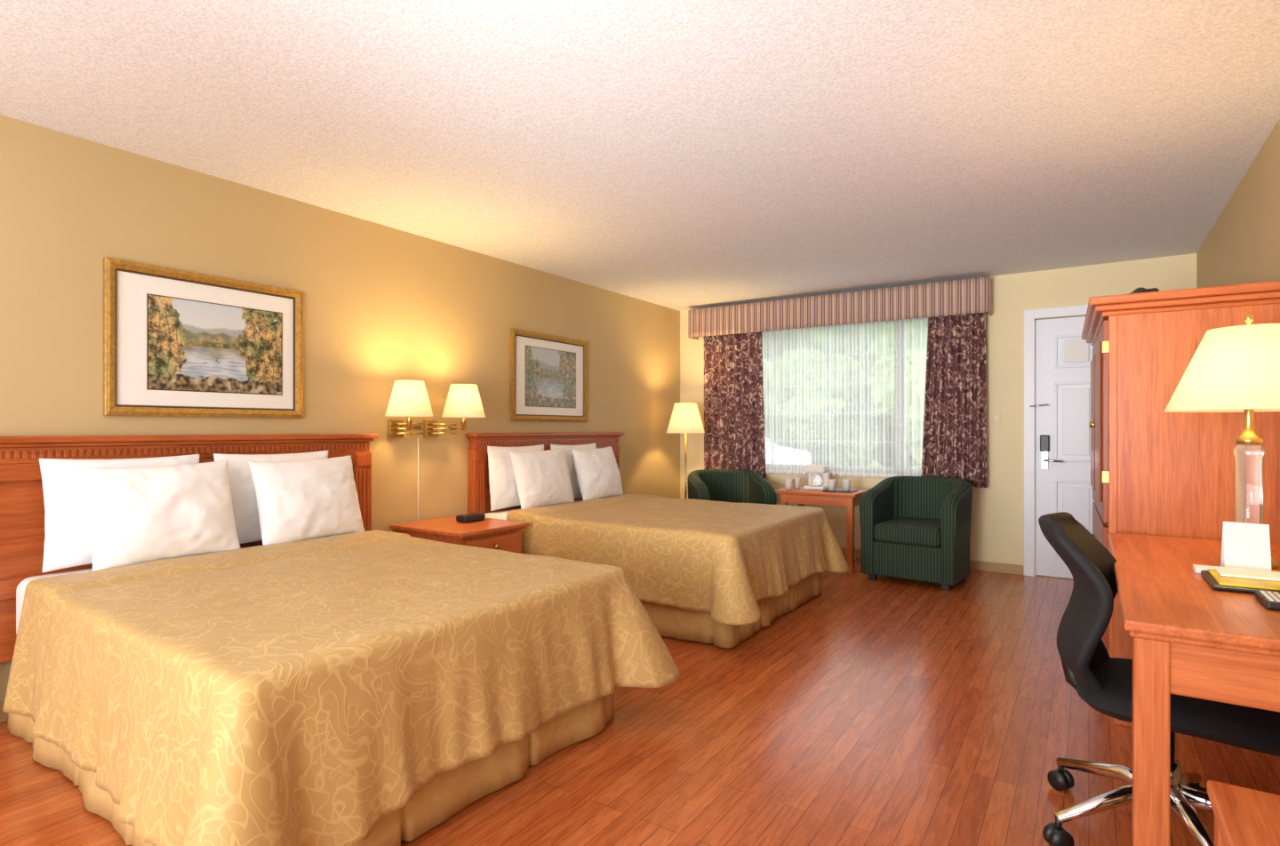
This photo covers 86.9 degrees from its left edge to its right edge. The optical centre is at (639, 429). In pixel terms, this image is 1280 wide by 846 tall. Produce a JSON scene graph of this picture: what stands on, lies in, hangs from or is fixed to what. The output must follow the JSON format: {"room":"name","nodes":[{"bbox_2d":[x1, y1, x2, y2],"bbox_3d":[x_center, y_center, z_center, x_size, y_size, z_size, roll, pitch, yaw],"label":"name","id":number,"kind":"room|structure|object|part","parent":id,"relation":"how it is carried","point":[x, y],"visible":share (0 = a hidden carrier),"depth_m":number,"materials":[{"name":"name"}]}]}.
{"room":"hotel room","nodes":[
{"label":"hotel room","id":0,"kind":"room"},
{"bbox_2d":[0,114,679,703],"bbox_3d":[-1.888,-0.043,3.866,0.150,2.440,8.450,0,0,34],"label":"wall","id":1,"kind":"structure","parent":0,"point":[383,305],"depth_m":3.89,"materials":[{"name":"beige paint"}]},
{"bbox_2d":[0,702,8,723],"bbox_3d":[-1.821,1.137,3.821,0.012,0.080,8.150,0,0,34],"label":"baseboard","id":2,"kind":"structure","parent":1,"relation":"attached to","point":[4,716],"depth_m":2.71,"materials":[{"name":"paint"}]},
{"bbox_2d":[103,256,303,418],"bbox_3d":[-2.116,-0.411,3.359,0.028,0.700,0.903,0,0,34],"label":"framed picture","id":3,"kind":"object","parent":1,"relation":"attached to","point":[177,343],"visible":1,"depth_m":3.29,"materials":[{"name":"gold metal"}]},
{"bbox_2d":[148,295,281,394],"bbox_3d":[-2.103,-0.406,3.384,0.001,0.435,0.620,0,0,34],"label":"art print","id":4,"kind":"object","parent":3,"relation":"attached to","point":[196,346],"depth_m":3.36},
{"bbox_2d":[385,380,432,520],"bbox_3d":[-1.430,0.294,4.123,0.274,1.165,0.477,0,0,-32],"label":"wall lamp","id":5,"kind":"object","parent":1,"relation":"attached to","point":[409,399],"visible":1,"depth_m":3.97,"materials":[{"name":"beige fabric"}]},
{"bbox_3d":[-1.377,-0.183,4.036,0.273,0.211,0.273,0,0,34],"label":"lamp shade","id":6,"kind":"part","parent":5,"relation":"part of","materials":[{"name":"fabric"}]},
{"bbox_2d":[407,416,412,430],"bbox_3d":[-1.377,-0.058,4.036,0.032,0.130,0.032,0,0,34],"label":"socket","id":7,"kind":"object","parent":5,"relation":"attached to","point":[409,418],"depth_m":4.02,"materials":[{"name":"gold metal"}]},
{"bbox_3d":[-1.412,-0.039,4.158,0.067,0.068,0.265,0,0,-5],"label":"swing arm","id":8,"kind":"part","parent":5,"relation":"part of","materials":[{"name":"gold metal"}]},
{"bbox_3d":[-1.442,0.467,4.391,0.008,0.820,0.007,0,0,-11],"label":"power cord","id":9,"kind":"part","parent":5,"relation":"part of","materials":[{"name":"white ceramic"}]},
{"bbox_2d":[423,384,485,438],"bbox_3d":[-1.194,-0.116,4.419,0.392,0.345,0.273,0,0,34],"label":"wall lamp","id":10,"kind":"object","parent":1,"relation":"attached to","point":[463,401],"visible":1,"depth_m":4.32,"materials":[{"name":"white fabric"}]},
{"bbox_3d":[-1.219,-0.039,4.429,0.078,0.068,0.178,0,0,-39],"label":"swing arm","id":11,"kind":"part","parent":10,"relation":"part of","materials":[{"name":"gold metal"}]},
{"bbox_3d":[-1.144,-0.183,4.386,0.273,0.211,0.273,0,0,34],"label":"lamp shade","id":12,"kind":"part","parent":10,"relation":"part of","materials":[{"name":"fabric"}]},
{"bbox_2d":[461,416,466,430],"bbox_3d":[-1.144,-0.058,4.386,0.032,0.130,0.032,0,0,34],"label":"socket","id":13,"kind":"object","parent":10,"relation":"attached to","point":[463,419],"depth_m":4.37,"materials":[{"name":"gold metal"}]},
{"bbox_2d":[510,328,587,422],"bbox_3d":[-0.714,-0.413,5.469,0.028,0.696,0.920,0,0,34],"label":"framed picture","id":14,"kind":"object","parent":1,"relation":"attached to","point":[548,373],"visible":1,"depth_m":5.43,"materials":[{"name":"gold metal"}]},
{"bbox_2d":[525,345,575,407],"bbox_3d":[-0.714,-0.413,5.475,0.001,0.460,0.610,0,0,34],"label":"art print","id":15,"kind":"object","parent":14,"relation":"attached to","point":[550,375],"depth_m":5.45},
{"bbox_2d":[0,0,1279,311],"bbox_3d":[-0.042,-1.323,2.639,4.582,0.120,8.450,0,0,34],"label":"ceiling","id":16,"kind":"structure","parent":0,"point":[677,155],"depth_m":2.72,"materials":[{"name":"white paint"}]},
{"bbox_2d":[0,556,1279,845],"bbox_3d":[-0.042,1.237,2.639,4.582,0.120,8.450,0,0,34],"label":"floor","id":17,"kind":"structure","parent":0,"point":[884,711],"depth_m":2.48,"materials":[{"name":"laminate"}]},
{"bbox_2d":[0,433,680,845],"bbox_3d":[-1.234,0.602,2.681,2.270,1.150,1.890,0,0,34],"label":"bed","id":18,"kind":"object","parent":17,"relation":"on","point":[369,687],"visible":1,"depth_m":2.07,"materials":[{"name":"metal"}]},
{"bbox_2d":[39,454,199,572],"bbox_3d":[-2.218,0.342,2.927,0.160,0.451,0.586,0,0,30],"label":"pillow","id":19,"kind":"object","parent":18,"relation":"on","point":[68,540],"visible":0.33,"depth_m":2.73,"materials":[{"name":"white fabric"}]},
{"bbox_3d":[-2.142,0.522,3.302,0.043,0.810,1.710,0,0,34],"label":"headboard panel","id":20,"kind":"part","parent":18,"relation":"part of","materials":[{"name":"brown wood"}]},
{"bbox_3d":[-1.307,0.716,2.686,1.930,0.262,1.491,0,0,34],"label":"mattress","id":21,"kind":"part","parent":18,"relation":"part of","materials":[{"name":"white fabric"}]},
{"bbox_2d":[80,460,239,571],"bbox_3d":[-2.035,0.358,2.901,0.212,0.430,0.555,0,0,34],"label":"pillow","id":22,"kind":"object","parent":18,"relation":"on","point":[140,515],"visible":0.95,"depth_m":2.82,"materials":[{"name":"white fabric"}]},
{"bbox_2d":[213,450,327,543],"bbox_3d":[-1.861,0.342,3.463,0.156,0.451,0.585,0,0,35],"label":"pillow","id":23,"kind":"object","parent":18,"relation":"on","point":[244,506],"visible":0.26,"depth_m":3.30,"materials":[{"name":"white fabric"}]},
{"bbox_2d":[248,456,364,545],"bbox_3d":[-1.675,0.357,3.436,0.214,0.427,0.556,0,0,34],"label":"pillow","id":24,"kind":"object","parent":18,"relation":"on","point":[297,500],"visible":0.98,"depth_m":3.34,"materials":[{"name":"white fabric"}]},
{"bbox_2d":[389,515,529,553],"bbox_3d":[-1.129,0.884,4.244,0.657,0.585,0.560,0,0,34],"label":"nightstand","id":25,"kind":"object","parent":17,"relation":"on","point":[506,535],"visible":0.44,"depth_m":4.11,"materials":[{"name":"brown wood"}]},
{"bbox_2d":[456,512,485,522],"bbox_3d":[-1.087,0.569,4.342,0.103,0.044,0.170,0,0,34],"label":"alarm clock","id":26,"kind":"object","parent":25,"relation":"on","point":[474,516],"visible":1,"depth_m":4.29,"materials":[{"name":"black plastic"}]},
{"bbox_2d":[464,432,848,647],"bbox_3d":[0.151,0.603,4.791,2.212,1.146,1.937,0,0,34],"label":"bed","id":27,"kind":"object","parent":17,"relation":"on","point":[718,573],"visible":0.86,"depth_m":4.05,"materials":[{"name":"fabric"}]},
{"bbox_2d":[487,444,543,511],"bbox_3d":[-0.888,0.342,4.936,0.152,0.452,0.585,0,0,34],"label":"pillow","id":28,"kind":"object","parent":27,"relation":"on","point":[503,490],"visible":0.46,"depth_m":4.75,"materials":[{"name":"white fabric"}]},
{"bbox_3d":[0.072,0.716,4.761,1.930,0.262,1.489,0,0,34],"label":"mattress","id":29,"kind":"part","parent":27,"relation":"part of","materials":[{"name":"white fabric"}]},
{"bbox_3d":[-0.712,0.522,5.455,0.043,0.810,1.640,0,0,34],"label":"headboard panel","id":30,"kind":"part","parent":27,"relation":"part of","materials":[{"name":"brown wood"}]},
{"bbox_2d":[510,448,574,509],"bbox_3d":[-0.700,0.358,4.907,0.210,0.428,0.559,0,0,35],"label":"pillow","id":31,"kind":"object","parent":27,"relation":"on","point":[542,477],"visible":0.96,"depth_m":4.79,"materials":[{"name":"white fabric"}]},
{"bbox_2d":[550,442,596,498],"bbox_3d":[-0.522,0.342,5.485,0.164,0.452,0.587,0,0,34],"label":"pillow","id":32,"kind":"object","parent":27,"relation":"on","point":[567,449],"visible":0.25,"depth_m":5.37,"materials":[{"name":"white fabric"}]},
{"bbox_2d":[572,446,623,500],"bbox_3d":[-0.331,0.360,5.457,0.222,0.427,0.558,0,0,34],"label":"pillow","id":33,"kind":"object","parent":27,"relation":"on","point":[597,472],"visible":0.94,"depth_m":5.33,"materials":[{"name":"white fabric"}]},
{"bbox_2d":[506,493,848,625],"bbox_3d":[0.291,0.775,4.625,1.810,0.468,1.830,0,0,34],"label":"bedspread","id":34,"kind":"object","parent":27,"relation":"on","point":[716,561],"depth_m":3.99,"materials":[{"name":"beige fabric"}]},
{"bbox_2d":[666,402,704,498],"bbox_3d":[0.447,0.462,6.618,0.373,1.430,0.373,0,0,34],"label":"floor lamp","id":35,"kind":"object","parent":17,"relation":"on","point":[685,418],"visible":0.69,"depth_m":6.50,"materials":[{"name":"beige fabric"}]},
{"bbox_3d":[0.447,-0.108,6.618,0.373,0.291,0.373,0,0,34],"label":"lamp shade","id":36,"kind":"part","parent":35,"relation":"part of","materials":[{"name":"fabric"}]},
{"bbox_2d":[687,469,776,504],"bbox_3d":[0.811,0.783,6.284,0.724,0.788,0.717,0,0,-8],"label":"armchair","id":37,"kind":"object","parent":17,"relation":"on","point":[727,485],"visible":0.37,"depth_m":6.46,"materials":[{"name":"green fabric"}]},
{"bbox_2d":[776,486,869,574],"bbox_3d":[1.597,0.850,5.855,0.680,0.655,0.520,0,0,34],"label":"side table","id":38,"kind":"object","parent":17,"relation":"on","point":[801,496],"visible":0.63,"depth_m":5.60,"materials":[{"name":"brown wood"}]},
{"bbox_2d":[784,479,792,489],"bbox_3d":[1.292,0.476,5.865,0.076,0.089,0.076,0,0,34],"label":"paper cup","id":39,"kind":"object","parent":38,"relation":"on","point":[788,483],"visible":1,"depth_m":5.84,"materials":[{"name":"white paper"}]},
{"bbox_2d":[792,478,800,488],"bbox_3d":[1.386,0.476,5.971,0.076,0.089,0.076,0,0,34],"label":"paper cup","id":40,"kind":"object","parent":38,"relation":"on","point":[796,482],"visible":1,"depth_m":5.94,"materials":[{"name":"white paper"}]},
{"bbox_2d":[803,464,830,489],"bbox_3d":[1.543,0.416,5.900,0.180,0.209,0.183,0,0,34],"label":"coffee maker","id":41,"kind":"object","parent":38,"relation":"on","point":[818,475],"visible":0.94,"depth_m":5.85,"materials":[{"name":"white plastic"}]},
{"bbox_2d":[822,488,857,493],"bbox_3d":[1.683,0.517,5.677,0.240,0.008,0.200,0,0,34],"label":"tray","id":42,"kind":"object","parent":38,"relation":"on","point":[836,490],"visible":0.76,"depth_m":5.61,"materials":[{"name":"black plastic"}]},
{"bbox_2d":[827,479,836,490],"bbox_3d":[1.611,0.468,5.677,0.076,0.089,0.076,0,0,34],"label":"paper cup","id":43,"kind":"object","parent":42,"relation":"on","point":[831,483],"visible":1,"depth_m":5.65,"materials":[{"name":"white paper"}]},
{"bbox_2d":[841,479,850,490],"bbox_3d":[1.738,0.468,5.688,0.076,0.089,0.076,0,0,34],"label":"paper cup","id":44,"kind":"object","parent":42,"relation":"on","point":[846,483],"visible":1,"depth_m":5.66,"materials":[{"name":"white paper"}]},
{"bbox_2d":[858,475,972,591],"bbox_3d":[2.210,0.783,5.331,0.724,0.788,0.717,0,0,40],"label":"armchair","id":45,"kind":"object","parent":17,"relation":"on","point":[915,528],"visible":1,"depth_m":5.15,"materials":[{"name":"green fabric"}]},
{"bbox_3d":[2.166,0.997,5.279,0.510,0.260,0.530,0,0,40],"label":"rail","id":46,"kind":"part","parent":45,"relation":"part of","materials":[{"name":"green fabric"}]},
{"bbox_2d":[873,517,941,547],"bbox_3d":[2.171,0.797,5.284,0.494,0.140,0.595,0,0,40],"label":"seat cushion","id":47,"kind":"object","parent":45,"relation":"on","point":[888,532],"depth_m":5.10,"materials":[{"name":"green fabric"}]},
{"bbox_2d":[1038,512,1279,845],"bbox_3d":[1.511,0.722,1.909,0.663,0.909,0.677,0,0,38],"label":"office chair","id":48,"kind":"object","parent":17,"relation":"on","point":[1104,683],"visible":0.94,"depth_m":1.88,"materials":[{"name":"black fabric"}]},
{"bbox_3d":[1.174,1.107,1.896,0.016,0.040,0.016,0,0,38],"label":"caster stem","id":49,"kind":"part","parent":48,"relation":"part of","materials":[{"name":"black plastic"}]},
{"bbox_3d":[1.378,1.107,2.212,0.016,0.040,0.016,0,0,38],"label":"caster stem","id":50,"kind":"part","parent":48,"relation":"part of","materials":[{"name":"black plastic"}]},
{"bbox_3d":[1.323,0.505,2.044,0.201,0.475,0.457,0,0,38],"label":"backrest","id":51,"kind":"part","parent":48,"relation":"part of","materials":[{"name":"black fabric"}]},
{"bbox_3d":[1.320,1.052,1.911,0.310,0.106,0.055,0,0,-1],"label":"leg","id":52,"kind":"part","parent":48,"relation":"part of","materials":[{"name":"silver metal"}]},
{"bbox_3d":[1.424,1.052,2.072,0.055,0.106,0.310,0,0,-24],"label":"leg","id":53,"kind":"part","parent":48,"relation":"part of","materials":[{"name":"silver metal"}]},
{"bbox_3d":[1.517,0.741,1.895,0.480,0.062,0.490,0,0,38],"label":"seat","id":54,"kind":"part","parent":48,"relation":"part of","materials":[{"name":"black fabric"}]},
{"bbox_3d":[1.517,0.775,1.895,0.480,0.046,0.490,0,0,38],"label":"seat","id":55,"kind":"part","parent":48,"relation":"part of","materials":[{"name":"black fabric"}]},
{"bbox_3d":[1.623,1.052,2.028,0.310,0.106,0.056,0,0,-42],"label":"leg","id":56,"kind":"part","parent":48,"relation":"part of","materials":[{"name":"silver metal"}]},
{"bbox_3d":[1.442,1.052,1.748,0.055,0.106,0.310,0,0,17],"label":"leg","id":57,"kind":"part","parent":48,"relation":"part of","materials":[{"name":"silver metal"}]},
{"bbox_3d":[1.741,1.107,2.115,0.016,0.040,0.016,0,0,38],"label":"caster stem","id":58,"kind":"part","parent":48,"relation":"part of","materials":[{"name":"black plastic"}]},
{"bbox_3d":[1.635,1.052,1.813,0.310,0.106,0.056,0,0,35],"label":"leg","id":59,"kind":"part","parent":48,"relation":"part of","materials":[{"name":"silver metal"}]},
{"bbox_2d":[1081,280,1279,657],"bbox_3d":[2.505,0.309,3.236,0.625,1.735,1.310,0,0,32],"label":"armoire","id":60,"kind":"object","parent":17,"relation":"on","point":[1155,471],"visible":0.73,"depth_m":2.75,"materials":[{"name":"brown wood"}]},
{"bbox_3d":[2.245,-0.023,3.340,0.029,0.032,0.032,0,0,32],"label":"knob","id":61,"kind":"part","parent":60,"relation":"part of","materials":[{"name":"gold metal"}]},
{"bbox_3d":[1.990,0.304,2.841,0.030,1.565,0.006,0,0,32],"label":"trim","id":62,"kind":"part","parent":60,"relation":"part of","materials":[{"name":"brown wood"}]},
{"bbox_2d":[1127,287,1159,294],"bbox_3d":[2.259,-0.597,3.037,0.180,0.074,0.260,0,0,34],"label":"bag","id":63,"kind":"object","parent":60,"relation":"on","point":[1138,290],"visible":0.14,"depth_m":2.95,"materials":[{"name":"black plastic"}]},
{"bbox_3d":[2.505,-0.518,3.236,0.625,0.080,1.310,0,0,32],"label":"cornice","id":64,"kind":"part","parent":60,"relation":"part of","materials":[{"name":"brown wood"}]},
{"bbox_2d":[1107,532,1279,845],"bbox_3d":[1.728,0.799,1.972,0.565,0.755,1.522,0,0,34],"label":"desk","id":65,"kind":"object","parent":17,"relation":"on","point":[1181,636],"visible":0.97,"depth_m":1.49,"materials":[{"name":"brown wood"}]},
{"bbox_2d":[1164,312,1279,569],"bbox_3d":[1.895,0.029,2.103,0.419,0.785,0.419,0,0,34],"label":"table lamp","id":66,"kind":"object","parent":65,"relation":"on","point":[1233,369],"visible":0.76,"depth_m":2.05,"materials":[{"name":"beige fabric"}]},
{"bbox_3d":[1.895,-0.185,2.103,0.419,0.256,0.419,0,0,34],"label":"lamp shade","id":67,"kind":"part","parent":66,"relation":"part of","materials":[{"name":"fabric"}]},
{"bbox_2d":[1192,564,1279,573],"bbox_3d":[1.743,0.413,1.937,0.240,0.016,0.055,0,0,34],"label":"paper stack","id":68,"kind":"object","parent":65,"relation":"on","point":[1196,568],"visible":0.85,"depth_m":1.98,"materials":[{"name":"white paper"}]},
{"bbox_2d":[1200,567,1279,593],"bbox_3d":[1.672,0.408,1.794,0.260,0.026,0.240,0,0,34],"label":"folder","id":69,"kind":"object","parent":65,"relation":"on","point":[1246,581],"visible":0.99,"depth_m":1.80,"materials":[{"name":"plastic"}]},
{"bbox_2d":[1220,521,1271,571],"bbox_3d":[1.788,0.348,1.996,0.100,0.144,0.097,0,0,34],"label":"tent card","id":70,"kind":"object","parent":65,"relation":"on","point":[1244,546],"visible":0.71,"depth_m":1.98,"materials":[{"name":"white paper"}]},
{"bbox_2d":[1254,589,1279,610],"bbox_3d":[1.523,0.410,1.623,0.050,0.022,0.150,0,0,34],"label":"remote control","id":71,"kind":"object","parent":65,"relation":"on","point":[1270,600],"visible":1,"depth_m":1.61,"materials":[{"name":"black plastic"}]},
{"bbox_2d":[1207,780,1279,845],"bbox_3d":[1.032,0.927,0.815,0.438,0.500,0.900,0,0,34],"label":"bench","id":72,"kind":"object","parent":17,"relation":"on","point":[1243,816],"visible":1,"depth_m":1.19,"materials":[{"name":"brown wood"}]},
{"bbox_2d":[680,253,1196,575],"bbox_3d":[2.254,-0.043,6.096,4.282,2.440,0.150,0,0,34],"label":"wall","id":73,"kind":"structure","parent":0,"point":[997,509],"depth_m":5.52,"materials":[{"name":"beige paint"}]},
{"bbox_2d":[688,276,992,340],"bbox_3d":[1.698,-1.081,6.247,2.765,0.285,0.215,0,0,34],"label":"window valance","id":74,"kind":"object","parent":73,"relation":"attached to","point":[970,295],"visible":1,"depth_m":6.01,"materials":[{"name":"fabric"}]},
{"bbox_2d":[704,331,766,478],"bbox_3d":[0.930,-0.253,6.748,0.682,1.460,0.061,0,0,34],"label":"patterned curtain","id":75,"kind":"object","parent":74,"relation":"hanging from","point":[734,438],"visible":0.93,"depth_m":6.74,"materials":[{"name":"fabric"}]},
{"bbox_2d":[920,312,986,487],"bbox_3d":[2.612,-0.253,5.630,0.503,1.460,0.062,0,0,34],"label":"patterned curtain","id":76,"kind":"object","parent":74,"relation":"hanging from","point":[955,435],"visible":0.88,"depth_m":5.61,"materials":[{"name":"fabric"}]},
{"bbox_2d":[767,469,919,477],"bbox_3d":[1.862,0.412,6.281,2.150,0.030,0.055,0,0,34],"label":"window sill","id":77,"kind":"structure","parent":73,"relation":"attached to","point":[767,469],"depth_m":6.23,"materials":[{"name":"white paint"}]},
{"bbox_2d":[761,317,927,478],"bbox_3d":[1.815,-0.273,6.256,2.200,1.420,0.030,0,0,34],"label":"sheer curtain","id":78,"kind":"object","parent":73,"relation":"hanging from","point":[782,360],"visible":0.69,"depth_m":6.22,"materials":[{"name":"white fabric"}]},
{"bbox_2d":[767,317,924,474],"bbox_3d":[1.900,-0.303,6.338,2.150,1.400,0.080,0,0,34],"label":"window","id":79,"kind":"structure","parent":73,"relation":"in","point":[924,317],"depth_m":6.05,"materials":[{"name":"metal"}]},
{"bbox_3d":[1.671,-0.303,6.490,1.500,1.300,0.020,0,0,34],"label":"window muntins","id":80,"kind":"part","parent":79,"relation":"part of","materials":[{"name":"white"}]},
{"bbox_2d":[840,547,1023,575],"bbox_3d":[1.762,1.137,6.325,3.185,0.080,0.012,0,0,34],"label":"baseboard","id":81,"kind":"structure","parent":73,"relation":"attached to","point":[975,565],"depth_m":5.57,"materials":[{"name":"paint"}]},
{"bbox_2d":[992,411,1000,423],"bbox_3d":[2.928,-0.093,5.546,0.060,0.100,0.020,0,0,34],"label":"light switch","id":82,"kind":"object","parent":73,"relation":"attached to","point":[996,415],"visible":1,"depth_m":5.55,"materials":[{"name":"beige paint"}]},
{"bbox_2d":[1024,304,1090,576],"bbox_3d":[3.547,0.110,5.159,1.070,2.135,0.060,0,0,34],"label":"door frame","id":83,"kind":"structure","parent":73,"relation":"in","point":[1076,402],"depth_m":5.33,"materials":[{"name":"white paint"}]},
{"bbox_2d":[1035,316,1094,578],"bbox_3d":[3.572,0.146,5.196,0.914,2.052,0.040,0,0,34],"label":"door","id":84,"kind":"structure","parent":83,"relation":"attached to","point":[1046,375],"depth_m":5.37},
{"bbox_2d":[1029,403,1048,407],"bbox_3d":[3.176,-0.188,5.377,0.134,0.024,0.087,0,0,34],"label":"lock","id":85,"kind":"object","parent":84,"relation":"attached to","point":[1047,404],"visible":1,"depth_m":5.34,"materials":[{"name":"silver metal"}]},
{"bbox_2d":[1040,435,1049,451],"bbox_3d":[3.224,0.112,5.381,0.065,0.130,0.042,0,0,34],"label":"lock","id":86,"kind":"object","parent":84,"relation":"attached to","point":[1044,440],"visible":1,"depth_m":5.36,"materials":[{"name":"grey metal"}]},
{"bbox_2d":[1041,451,1047,469],"bbox_3d":[3.229,0.247,5.389,0.045,0.140,0.022,0,0,34],"label":"lock plate","id":87,"kind":"object","parent":84,"relation":"attached to","point":[1044,454],"visible":0.96,"depth_m":5.38,"materials":[{"name":"silver metal"}]},
{"bbox_2d":[1043,459,1063,463],"bbox_3d":[3.254,0.249,5.324,0.132,0.025,0.070,0,0,34],"label":"door lever","id":88,"kind":"object","parent":87,"relation":"attached to","point":[1045,460],"depth_m":5.30,"materials":[{"name":"silver metal"}]},
{"bbox_2d":[1064,338,1088,362],"bbox_3d":[3.400,-0.613,5.262,0.160,0.180,0.008,0,0,34],"label":"notice","id":89,"kind":"object","parent":84,"relation":"attached to","point":[1077,349],"depth_m":5.26,"materials":[{"name":"white paper"}]},
{"bbox_2d":[1196,118,1279,287],"bbox_3d":[1.803,-0.043,1.413,0.150,2.440,8.450,0,0,34],"label":"wall","id":90,"kind":"structure","parent":0,"point":[1242,246],"depth_m":3.24,"materials":[{"name":"beige paint"}]},
{"label":"outside","id":91,"kind":"structure","parent":0,"visible":0},
{"bbox_3d":[14.225,1.387,21.410,60.000,0.180,38.590,0,0,34],"label":"ground","id":92,"kind":"structure","parent":91,"visible":0},
{"bbox_2d":[767,443,809,464],"bbox_3d":[0.837,0.582,12.470,4.293,1.410,1.900,0,0,34],"label":"parked car","id":93,"kind":"object","parent":92,"relation":"on","point":[774,444],"visible":0.02,"depth_m":11.47,"materials":[{"name":"paint"}]},
{"bbox_3d":[16.187,1.267,24.363,60.000,0.059,33.500,0,0,34],"label":"lawn","id":94,"kind":"structure","parent":92,"relation":"on","visible":0},
{"bbox_2d":[767,325,881,464],"bbox_3d":[4.951,-1.578,19.372,5.189,5.644,5.517,0,0,34],"label":"tree","id":95,"kind":"object","parent":94,"relation":"on","point":[874,325],"visible":0.02,"depth_m":17.20,"materials":[{"name":"green plant"}]},
{"bbox_2d":[765,349,887,466],"bbox_3d":[4.409,-0.403,16.757,3.031,3.307,4.198,0,0,-8],"label":"tree","id":96,"kind":"object","parent":94,"relation":"on","point":[788,349],"visible":0.14,"depth_m":15.33,"materials":[{"name":"foliage"},{"name":"bark"}]},
{"bbox_2d":[854,321,923,467],"bbox_3d":[6.850,-1.197,17.273,4.281,4.882,4.009,0,0,34],"label":"tree","id":97,"kind":"object","parent":94,"relation":"on","point":[919,322],"visible":0.02,"depth_m":16.39,"materials":[{"name":"green plant"}]},
{"bbox_2d":[865,342,924,467],"bbox_3d":[6.900,-0.421,14.823,3.880,3.341,3.575,0,0,34],"label":"tree","id":98,"kind":"object","parent":94,"relation":"on","point":[911,342],"visible":0.02,"depth_m":14.56,"materials":[{"name":"green plant"}]}
]}

